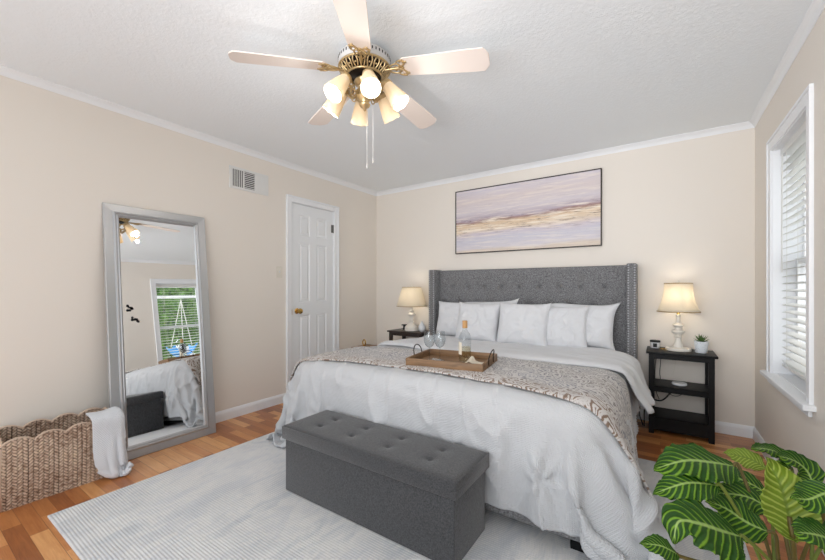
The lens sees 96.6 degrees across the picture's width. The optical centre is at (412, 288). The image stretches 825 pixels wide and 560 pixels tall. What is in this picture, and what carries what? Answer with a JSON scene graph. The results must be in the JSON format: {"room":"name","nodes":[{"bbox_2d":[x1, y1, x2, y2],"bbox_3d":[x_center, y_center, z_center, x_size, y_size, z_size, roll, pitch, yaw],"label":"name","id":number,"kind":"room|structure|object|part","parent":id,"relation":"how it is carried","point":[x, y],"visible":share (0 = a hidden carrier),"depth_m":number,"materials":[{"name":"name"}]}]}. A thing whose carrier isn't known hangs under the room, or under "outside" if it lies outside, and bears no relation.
{"room":"bedroom","nodes":[
{"label":"bedroom","id":0,"kind":"room"},
{"bbox_2d":[0,75,376,426],"bbox_3d":[-1.855,-0.062,2.979,0.100,2.425,4.750,0,0,34],"label":"wall","id":1,"kind":"structure","parent":0,"point":[62,157],"depth_m":2.52,"materials":[{"name":"white paint"}]},
{"bbox_2d":[0,65,376,195],"bbox_3d":[-1.798,-1.252,2.940,0.038,0.045,4.750,0,0,34],"label":"trim","id":2,"kind":"structure","parent":1,"relation":"attached to","point":[5,71],"depth_m":2.74,"materials":[{"name":"white paint"}]},
{"bbox_2d":[229,165,267,195],"bbox_3d":[-1.501,-0.990,3.395,0.019,0.196,0.388,0,0,34],"label":"air vent","id":3,"kind":"object","parent":1,"relation":"in","point":[239,178],"visible":1,"depth_m":3.38,"materials":[{"name":"white plastic"}]},
{"bbox_2d":[215,393,285,422],"bbox_3d":[-2.210,1.105,2.353,0.014,0.090,3.316,0,0,34],"label":"baseboard","id":4,"kind":"structure","parent":1,"relation":"attached to","point":[230,413],"depth_m":3.38,"materials":[{"name":"white paint"}]},
{"bbox_2d":[276,266,281,277],"bbox_3d":[-1.323,-0.160,3.659,0.018,0.116,0.072,0,0,34],"label":"light switch","id":5,"kind":"object","parent":1,"relation":"attached to","point":[278,268],"visible":1,"depth_m":3.65,"materials":[{"name":"beige plastic"}]},
{"bbox_2d":[286,194,338,392],"bbox_3d":[-1.096,0.098,4.039,0.168,2.104,0.731,0,0,34],"label":"door","id":6,"kind":"structure","parent":1,"relation":"in","point":[312,227],"depth_m":4.00,"materials":[{"name":"white paint"}]},
{"bbox_3d":[-1.181,0.237,3.827,0.072,0.060,0.060,0,0,34],"label":"knob","id":7,"kind":"part","parent":6,"relation":"part of","materials":[{"name":"gold metal"}]},
{"bbox_2d":[0,0,812,191],"bbox_3d":[-0.234,-1.325,1.941,3.949,0.100,4.850,0,0,34],"label":"ceiling","id":8,"kind":"structure","parent":0,"point":[562,78],"depth_m":2.11,"materials":[{"name":"white paint"}]},
{"bbox_2d":[228,0,489,168],"bbox_3d":[-0.207,-0.959,1.965,1.215,0.630,1.274,0,0,17],"label":"ceiling fan","id":9,"kind":"object","parent":8,"relation":"hanging from","point":[363,64],"visible":1,"depth_m":1.87,"materials":[{"name":"white wood"}]},
{"bbox_3d":[-0.666,-1.135,1.839,0.455,0.068,0.138,0,0,-19],"label":"blade","id":10,"kind":"part","parent":9,"relation":"part of","materials":[{"name":"beige wood"}]},
{"bbox_3d":[-0.518,-1.135,2.325,0.138,0.068,0.455,0,0,-37],"label":"blade","id":11,"kind":"part","parent":9,"relation":"part of","materials":[{"name":"beige wood"}]},
{"bbox_3d":[-0.431,-1.018,2.016,0.139,0.156,0.105,0,0,34],"label":"lamp shade","id":12,"kind":"part","parent":9,"relation":"part of","materials":[{"name":"white glass"}]},
{"bbox_3d":[-0.372,-1.027,1.863,0.057,0.089,0.078,0,0,34],"label":"light bulb","id":13,"kind":"part","parent":9,"relation":"part of","materials":[{"name":"white glass"}]},
{"bbox_3d":[-0.382,-1.018,1.858,0.102,0.156,0.142,0,0,34],"label":"lamp shade","id":14,"kind":"part","parent":9,"relation":"part of","materials":[{"name":"white glass"}]},
{"bbox_3d":[-0.335,-1.053,2.001,0.078,0.070,0.040,0,0,34],"label":"light arm","id":15,"kind":"part","parent":9,"relation":"part of","materials":[{"name":"gold metal"}]},
{"bbox_3d":[-0.249,-1.135,1.548,0.138,0.068,0.455,0,0,-1],"label":"blade","id":16,"kind":"part","parent":9,"relation":"part of","materials":[{"name":"beige wood"}]},
{"bbox_3d":[-0.313,-1.053,1.921,0.039,0.070,0.082,0,0,34],"label":"light arm","id":17,"kind":"part","parent":9,"relation":"part of","materials":[{"name":"gold metal"}]},
{"bbox_3d":[-0.299,-1.018,2.151,0.102,0.156,0.141,0,0,-31],"label":"lamp shade","id":18,"kind":"part","parent":9,"relation":"part of","materials":[{"name":"white glass"}]},
{"bbox_3d":[-0.212,-1.027,1.819,0.070,0.089,0.066,0,0,34],"label":"light bulb","id":19,"kind":"part","parent":9,"relation":"part of","materials":[{"name":"white glass"}]},
{"bbox_3d":[-0.216,-1.018,1.809,0.102,0.156,0.141,0,0,-31],"label":"lamp shade","id":20,"kind":"part","parent":9,"relation":"part of","materials":[{"name":"white glass"}]},
{"bbox_3d":[-0.202,-1.053,2.039,0.039,0.070,0.082,0,0,34],"label":"light arm","id":21,"kind":"part","parent":9,"relation":"part of","materials":[{"name":"gold metal"}]},
{"bbox_3d":[-0.133,-1.018,2.102,0.102,0.156,0.142,0,0,34],"label":"lamp shade","id":22,"kind":"part","parent":9,"relation":"part of","materials":[{"name":"white glass"}]},
{"bbox_3d":[-0.085,-1.018,1.944,0.139,0.156,0.105,0,0,34],"label":"lamp shade","id":23,"kind":"part","parent":9,"relation":"part of","materials":[{"name":"white glass"}]},
{"bbox_3d":[-0.010,-1.135,2.334,0.138,0.068,0.455,0,0,35],"label":"blade","id":24,"kind":"part","parent":9,"relation":"part of","materials":[{"name":"beige wood"}]},
{"bbox_3d":[0.156,-1.135,1.854,0.455,0.068,0.138,0,0,17],"label":"blade","id":25,"kind":"part","parent":9,"relation":"part of","materials":[{"name":"beige wood"}]},
{"bbox_2d":[0,403,824,559],"bbox_3d":[-0.234,1.200,1.941,3.949,0.100,4.850,0,0,34],"label":"floor","id":26,"kind":"structure","parent":0,"point":[26,531],"depth_m":2.28,"materials":[{"name":"brown wood"}]},
{"bbox_2d":[0,407,107,512],"bbox_3d":[-2.097,0.968,2.176,0.332,0.366,0.536,0,0,34],"label":"seagrass basket","id":27,"kind":"object","parent":26,"relation":"on","point":[41,458],"visible":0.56,"depth_m":2.05,"materials":[{"name":"beige wicker"}]},
{"bbox_3d":[-2.114,0.986,1.881,0.021,0.322,0.024,0,0,12],"label":"corner post","id":28,"kind":"part","parent":27,"relation":"part of","materials":[{"name":"beige wicker"}]},
{"bbox_2d":[86,406,133,478],"bbox_3d":[-1.851,0.955,2.254,0.204,0.398,0.189,0,0,34],"label":"hand towel","id":29,"kind":"object","parent":27,"relation":"hanging from","point":[110,456],"visible":1,"depth_m":2.22,"materials":[{"name":"white fabric"}]},
{"bbox_2d":[102,202,215,459],"bbox_3d":[-1.843,0.285,2.721,0.219,1.737,0.668,0,0,35],"label":"leaning mirror","id":30,"kind":"object","parent":26,"relation":"on","point":[158,330],"visible":0.91,"depth_m":2.68,"materials":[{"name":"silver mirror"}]},
{"bbox_2d":[119,217,203,446],"bbox_3d":[-1.842,0.285,2.720,0.175,1.572,0.504,0,0,35],"label":"mirror glass","id":31,"kind":"object","parent":30,"relation":"attached to","point":[161,329],"depth_m":2.70,"materials":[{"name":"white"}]},
{"bbox_2d":[47,432,750,559],"bbox_3d":[0.025,1.145,2.036,2.864,0.010,2.402,0,0,34],"label":"area rug","id":32,"kind":"object","parent":26,"relation":"on","point":[233,503],"visible":0.35,"depth_m":1.77,"materials":[{"name":"grey carpet"}]},
{"bbox_2d":[282,410,488,559],"bbox_3d":[-0.188,0.954,1.910,1.104,0.372,0.340,0,0,34],"label":"storage bench","id":33,"kind":"object","parent":32,"relation":"on","point":[425,495],"visible":1,"depth_m":1.71,"materials":[{"name":"grey fabric"}]},
{"bbox_3d":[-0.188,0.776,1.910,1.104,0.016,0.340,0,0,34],"label":"lid","id":34,"kind":"part","parent":33,"relation":"part of","materials":[{"name":"grey fabric"}]},
{"bbox_2d":[429,263,637,552],"bbox_3d":[0.549,0.469,2.942,2.046,1.362,2.095,0,0,34],"label":"king bed","id":35,"kind":"object","parent":32,"relation":"on","point":[613,284],"visible":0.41,"depth_m":3.53,"materials":[{"name":"grey fabric"}]},
{"bbox_3d":[0.193,0.427,4.216,0.014,1.261,0.004,0,0,34],"label":"nailhead trim","id":36,"kind":"part","parent":35,"relation":"part of","materials":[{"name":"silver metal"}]},
{"bbox_3d":[0.238,0.427,4.186,0.014,1.261,0.004,0,0,34],"label":"nailhead trim","id":37,"kind":"part","parent":35,"relation":"part of","materials":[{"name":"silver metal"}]},
{"bbox_2d":[436,301,484,335],"bbox_3d":[0.499,0.338,3.966,0.567,0.396,0.191,0,0,32],"label":"sleeping pillow","id":38,"kind":"object","parent":35,"relation":"on","point":[447,322],"visible":0.43,"depth_m":3.98,"materials":[{"name":"white fabric"}]},
{"bbox_2d":[265,345,675,559],"bbox_3d":[0.464,0.817,2.769,2.612,0.654,1.867,0,0,34],"label":"comforter","id":39,"kind":"object","parent":35,"relation":"on","point":[554,463],"visible":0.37,"depth_m":1.70,"materials":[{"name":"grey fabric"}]},
{"bbox_2d":[290,346,653,497],"bbox_3d":[0.241,0.751,2.413,2.288,0.552,0.831,0,0,34],"label":"throw blanket","id":40,"kind":"object","parent":39,"relation":"on","point":[603,392],"visible":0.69,"depth_m":2.01,"materials":[{"name":"beige fabric"}]},
{"bbox_2d":[406,344,496,371],"bbox_3d":[0.262,0.433,2.384,0.527,0.111,0.395,0,0,25],"label":"serving tray","id":41,"kind":"object","parent":40,"relation":"on","point":[451,359],"visible":0.9,"depth_m":2.40,"materials":[{"name":"brown wood"}]},
{"bbox_2d":[459,320,469,362],"bbox_3d":[0.340,0.343,2.386,0.079,0.267,0.079,0,0,34],"label":"wine bottle","id":42,"kind":"object","parent":41,"relation":"on","point":[464,322],"visible":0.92,"depth_m":2.37,"materials":[{"name":"clear glass"}]},
{"bbox_2d":[465,356,483,363],"bbox_3d":[0.404,0.453,2.307,0.142,0.039,0.082,0,0,25],"label":"linen napkin","id":43,"kind":"object","parent":41,"relation":"on","point":[471,359],"visible":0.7,"depth_m":2.31,"materials":[{"name":"beige fabric"}]},
{"bbox_2d":[377,335,654,413],"bbox_3d":[0.740,0.643,3.129,2.215,0.349,0.846,0,0,34],"label":"sheet","id":44,"kind":"object","parent":39,"relation":"on","point":[626,364],"visible":0.89,"depth_m":2.82,"materials":[{"name":"white fabric"}]},
{"bbox_2d":[455,301,499,340],"bbox_3d":[0.647,0.340,3.683,0.473,0.405,0.225,0,0,29],"label":"throw pillow","id":45,"kind":"object","parent":44,"relation":"on","point":[482,319],"visible":0.94,"depth_m":3.61,"materials":[{"name":"white fabric"}]},
{"bbox_2d":[496,302,550,345],"bbox_3d":[1.014,0.338,3.408,0.501,0.414,0.232,0,0,37],"label":"throw pillow","id":46,"kind":"object","parent":44,"relation":"on","point":[518,323],"visible":0.93,"depth_m":3.33,"materials":[{"name":"white fabric"}]},
{"bbox_2d":[547,305,588,346],"bbox_3d":[1.346,0.348,3.271,0.405,0.396,0.188,0,0,30],"label":"throw pillow","id":47,"kind":"object","parent":44,"relation":"on","point":[566,326],"visible":0.85,"depth_m":3.21,"materials":[{"name":"white fabric"}]},
{"bbox_2d":[464,298,518,332],"bbox_3d":[0.802,0.315,3.834,0.630,0.434,0.176,0,0,32],"label":"sleeping pillow","id":48,"kind":"object","parent":35,"relation":"on","point":[515,301],"visible":0.06,"depth_m":3.74,"materials":[{"name":"white fabric"}]},
{"bbox_3d":[-0.024,0.954,2.089,1.990,0.268,0.040,0,0,34],"label":"foot rail","id":49,"kind":"part","parent":35,"relation":"part of","materials":[{"name":"grey fabric"}]},
{"bbox_3d":[1.118,0.323,3.775,1.890,1.055,0.073,0,0,34],"label":"headboard","id":50,"kind":"part","parent":35,"relation":"part of","materials":[{"name":"grey fabric"}]},
{"bbox_3d":[0.760,1.110,1.624,0.100,0.060,0.100,0,0,34],"label":"leg","id":51,"kind":"part","parent":35,"relation":"part of","materials":[{"name":"black paint"}]},
{"bbox_2d":[550,302,620,349],"bbox_3d":[1.514,0.345,3.278,0.603,0.458,0.206,0,0,33],"label":"sleeping pillow","id":52,"kind":"object","parent":35,"relation":"on","point":[600,318],"visible":0.48,"depth_m":3.17,"materials":[{"name":"white fabric"}]},
{"bbox_3d":[1.826,0.427,3.110,0.014,1.261,0.004,0,0,34],"label":"nailhead trim","id":53,"kind":"part","parent":35,"relation":"part of","materials":[{"name":"silver metal"}]},
{"bbox_3d":[1.864,0.427,3.084,0.014,1.261,0.004,0,0,34],"label":"nailhead trim","id":54,"kind":"part","parent":35,"relation":"part of","materials":[{"name":"silver metal"}]},
{"bbox_2d":[387,328,428,340],"bbox_3d":[-0.014,0.825,4.373,0.481,0.650,0.330,0,0,34],"label":"nightstand","id":55,"kind":"object","parent":26,"relation":"on","point":[397,332],"visible":0.16,"depth_m":4.25,"materials":[{"name":"black wood"}]},
{"bbox_3d":[-0.255,0.834,4.381,0.036,0.632,0.036,0,0,34],"label":"leg","id":56,"kind":"part","parent":55,"relation":"part of","materials":[{"name":"black wood"}]},
{"bbox_2d":[397,285,426,330],"bbox_3d":[-0.010,0.232,4.374,0.362,0.536,0.362,0,0,34],"label":"table lamp","id":57,"kind":"object","parent":55,"relation":"on","point":[411,297],"visible":0.98,"depth_m":4.27,"materials":[{"name":"white wood"}]},
{"bbox_3d":[-0.010,0.100,4.374,0.357,0.224,0.357,0,0,34],"label":"lamp shade","id":58,"kind":"part","parent":57,"relation":"part of","materials":[{"name":"white fabric"}]},
{"bbox_2d":[418,321,425,331],"bbox_3d":[0.109,0.438,4.234,0.084,0.124,0.084,0,0,34],"label":"vase","id":59,"kind":"object","parent":55,"relation":"on","point":[421,327],"visible":1,"depth_m":4.21,"materials":[{"name":"white ceramic"}]},
{"bbox_2d":[639,407,644,425],"bbox_3d":[1.950,1.023,3.121,0.048,0.236,0.197,0,0,34],"label":"power cable","id":60,"kind":"object","parent":26,"relation":"on","point":[639,407],"visible":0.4,"depth_m":3.09,"materials":[{"name":"black plastic"}]},
{"bbox_2d":[646,346,717,444],"bbox_3d":[2.135,0.825,2.938,0.446,0.650,0.330,0,0,34],"label":"nightstand","id":61,"kind":"object","parent":26,"relation":"on","point":[664,419],"visible":0.97,"depth_m":2.84,"materials":[{"name":"black paint"}]},
{"bbox_3d":[1.908,0.834,2.936,0.036,0.632,0.036,0,0,34],"label":"leg","id":62,"kind":"part","parent":61,"relation":"part of","materials":[{"name":"black paint"}]},
{"bbox_3d":[2.056,0.834,3.154,0.036,0.632,0.036,0,0,34],"label":"leg","id":63,"kind":"part","parent":61,"relation":"part of","materials":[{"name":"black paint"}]},
{"bbox_2d":[650,340,660,347],"bbox_3d":[2.047,0.469,3.101,0.076,0.062,0.076,0,0,34],"label":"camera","id":64,"kind":"object","parent":61,"relation":"on","point":[653,343],"visible":1,"depth_m":3.07,"materials":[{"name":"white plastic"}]},
{"bbox_2d":[650,342,659,347],"bbox_3d":[2.047,0.477,3.101,0.070,0.047,0.070,0,0,34],"label":"jar","id":65,"kind":"object","parent":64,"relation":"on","point":[652,344],"depth_m":3.07,"materials":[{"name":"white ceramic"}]},
{"bbox_2d":[657,281,700,351],"bbox_3d":[2.148,0.218,2.972,0.294,0.564,0.294,0,0,34],"label":"table lamp","id":66,"kind":"object","parent":61,"relation":"on","point":[678,298],"visible":1,"depth_m":2.90,"materials":[{"name":"white wood"}]},
{"bbox_3d":[2.148,0.075,2.972,0.289,0.228,0.289,0,0,34],"label":"lamp shade","id":67,"kind":"part","parent":66,"relation":"part of","materials":[{"name":"white fabric"}]},
{"bbox_3d":[2.148,0.188,2.972,0.294,0.006,0.294,0,0,34],"label":"shade trim","id":68,"kind":"part","parent":66,"relation":"part of","materials":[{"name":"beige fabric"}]},
{"bbox_2d":[672,381,686,385],"bbox_3d":[2.134,0.762,2.939,0.100,0.020,0.100,0,0,34],"label":"smart speaker","id":69,"kind":"object","parent":61,"relation":"on","point":[677,383],"visible":1,"depth_m":2.91},
{"bbox_2d":[654,407,708,438],"bbox_3d":[2.137,1.065,2.940,0.404,0.100,0.294,0,0,34],"label":"shelf","id":70,"kind":"object","parent":61,"relation":"attached to","point":[665,419],"depth_m":2.86,"materials":[{"name":"black paint"}]},
{"bbox_2d":[654,378,708,397],"bbox_3d":[2.137,0.794,2.940,0.404,0.043,0.294,0,0,34],"label":"shelf","id":71,"kind":"object","parent":61,"relation":"attached to","point":[660,385],"depth_m":2.86,"materials":[{"name":"black paint"}]},
{"bbox_2d":[694,334,708,352],"bbox_3d":[2.245,0.425,2.856,0.102,0.150,0.098,0,0,34],"label":"potted succulent","id":72,"kind":"object","parent":61,"relation":"on","point":[701,346],"visible":1,"depth_m":2.83,"materials":[{"name":"white ceramic"}]},
{"bbox_3d":[2.366,0.834,2.944,0.036,0.632,0.036,0,0,34],"label":"leg","id":73,"kind":"part","parent":61,"relation":"part of","materials":[{"name":"black paint"}]},
{"bbox_3d":[2.218,0.834,2.726,0.036,0.632,0.036,0,0,34],"label":"leg","id":74,"kind":"part","parent":61,"relation":"part of","materials":[{"name":"black paint"}]},
{"bbox_2d":[639,442,824,559],"bbox_3d":[0.995,0.806,1.051,0.902,0.688,0.381,0,0,-25],"label":"plant","id":75,"kind":"object","parent":26,"relation":"on","point":[793,504],"visible":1,"depth_m":1.03,"materials":[{"name":"green plant"}]},
{"bbox_3d":[0.881,0.800,0.952,0.443,0.264,0.013,0,0,-5],"label":"stem","id":76,"kind":"part","parent":75,"relation":"part of","materials":[{"name":"green plant"}]},
{"bbox_3d":[0.976,0.749,1.070,0.176,0.362,0.015,0,0,8],"label":"stem","id":77,"kind":"part","parent":75,"relation":"part of","materials":[{"name":"green plant"}]},
{"bbox_3d":[1.052,0.739,1.119,0.120,0.380,0.062,0,0,34],"label":"stem","id":78,"kind":"part","parent":75,"relation":"part of","materials":[{"name":"green plant"}]},
{"bbox_3d":[0.988,0.800,1.007,0.204,0.262,0.013,0,0,-4],"label":"stem","id":79,"kind":"part","parent":75,"relation":"part of","materials":[{"name":"green plant"}]},
{"bbox_3d":[1.039,0.806,1.040,0.074,0.246,0.018,0,0,-5],"label":"stem","id":80,"kind":"part","parent":75,"relation":"part of","materials":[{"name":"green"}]},
{"bbox_3d":[1.092,0.794,1.105,0.024,0.274,0.205,0,0,37],"label":"stem","id":81,"kind":"part","parent":75,"relation":"part of","materials":[{"name":"green plant"}]},
{"bbox_3d":[1.078,0.797,1.046,0.024,0.265,0.123,0,0,11],"label":"stem","id":82,"kind":"part","parent":75,"relation":"part of","materials":[{"name":"green plant"}]},
{"bbox_3d":[1.046,0.772,1.005,0.095,0.317,0.020,0,0,-32],"label":"stem","id":83,"kind":"part","parent":75,"relation":"part of","materials":[{"name":"brown"}]},
{"bbox_3d":[1.069,0.708,0.981,0.096,0.442,0.119,0,0,34],"label":"stem","id":84,"kind":"part","parent":75,"relation":"part of","materials":[{"name":"green plant"}]},
{"bbox_3d":[1.240,0.796,1.136,0.334,0.270,0.016,0,0,-42],"label":"stem","id":85,"kind":"part","parent":75,"relation":"part of","materials":[{"name":"green plant"}]},
{"bbox_3d":[1.141,0.772,1.025,0.110,0.315,0.020,0,0,37],"label":"stem","id":86,"kind":"part","parent":75,"relation":"part of","materials":[{"name":"green plant"}]},
{"bbox_2d":[377,128,754,426],"bbox_3d":[1.098,-0.062,3.907,3.949,2.425,0.100,0,0,34],"label":"wall","id":87,"kind":"structure","parent":0,"point":[681,211],"depth_m":3.15,"materials":[{"name":"white paint"}]},
{"bbox_2d":[455,168,601,253],"bbox_3d":[1.123,-0.749,3.810,1.504,0.714,0.032,0,0,34],"label":"painting","id":88,"kind":"object","parent":87,"relation":"attached to","point":[563,210],"visible":1,"depth_m":3.73,"materials":[{"name":"paint"}]},
{"bbox_2d":[377,121,753,195],"bbox_3d":[1.060,-1.252,3.850,3.749,0.045,0.038,0,0,34],"label":"trim","id":89,"kind":"structure","parent":87,"relation":"attached to","point":[745,125],"depth_m":3.45,"materials":[{"name":"white paint"}]},
{"bbox_2d":[637,409,753,438],"bbox_3d":[1.066,1.105,3.860,3.749,0.090,0.014,0,0,34],"label":"baseboard","id":90,"kind":"structure","parent":87,"relation":"attached to","point":[746,431],"depth_m":2.88,"materials":[{"name":"white paint"}]},
{"bbox_2d":[694,340,708,352],"bbox_3d":[2.245,0.456,2.858,0.094,0.089,0.094,0,0,34],"label":"pot","id":91,"kind":"object","parent":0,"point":[701,346],"depth_m":2.83,"materials":[{"name":"white ceramic"}]},
{"bbox_2d":[755,8,824,482],"bbox_3d":[1.360,-0.062,0.800,0.170,2.425,4.750,0,0,34],"label":"wall","id":92,"kind":"structure","parent":0,"point":[779,422],"depth_m":1.99,"materials":[{"name":"white paint"}]},
{"bbox_2d":[749,0,824,127],"bbox_3d":[1.274,-1.252,0.859,0.038,0.045,4.750,0,0,34],"label":"trim","id":93,"kind":"structure","parent":92,"relation":"attached to","point":[816,8],"depth_m":1.97,"materials":[{"name":"white paint"}]},
{"bbox_2d":[760,83,816,416],"bbox_3d":[2.172,-0.175,2.041,0.213,1.576,0.915,0,0,34],"label":"window","id":94,"kind":"structure","parent":92,"relation":"in","point":[800,392],"depth_m":2.31,"materials":[{"name":"white paint"}]},
{"bbox_3d":[2.115,0.580,2.080,0.075,0.065,0.915,0,0,34],"label":"sill","id":95,"kind":"part","parent":94,"relation":"part of","materials":[{"name":"white paint"}]},
{"bbox_2d":[781,121,805,380],"bbox_3d":[2.171,-0.196,2.042,0.072,1.383,0.703,0,0,34],"label":"window blind","id":96,"kind":"object","parent":94,"relation":"attached to","point":[795,146],"visible":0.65,"depth_m":2.16,"materials":[{"name":"white plastic"}]},
{"bbox_3d":[2.176,0.486,2.038,0.050,0.018,0.695,0,0,34],"label":"rail","id":97,"kind":"part","parent":96,"relation":"part of","materials":[{"name":"white plastic"}]},
{"bbox_3d":[2.221,0.178,2.008,0.030,0.736,0.715,0,0,34],"label":"sash","id":98,"kind":"part","parent":94,"relation":"part of","materials":[{"name":"white paint"}]},
{"bbox_3d":[2.247,-0.520,1.991,0.030,0.740,0.715,0,0,34],"label":"sash","id":99,"kind":"part","parent":94,"relation":"part of","materials":[{"name":"white paint"}]},
{"bbox_2d":[753,427,824,556],"bbox_3d":[1.284,1.105,0.852,0.014,0.090,4.750,0,0,34],"label":"baseboard","id":100,"kind":"structure","parent":92,"relation":"attached to","point":[757,437],"depth_m":2.62,"materials":[{"name":"white paint"}]}
]}

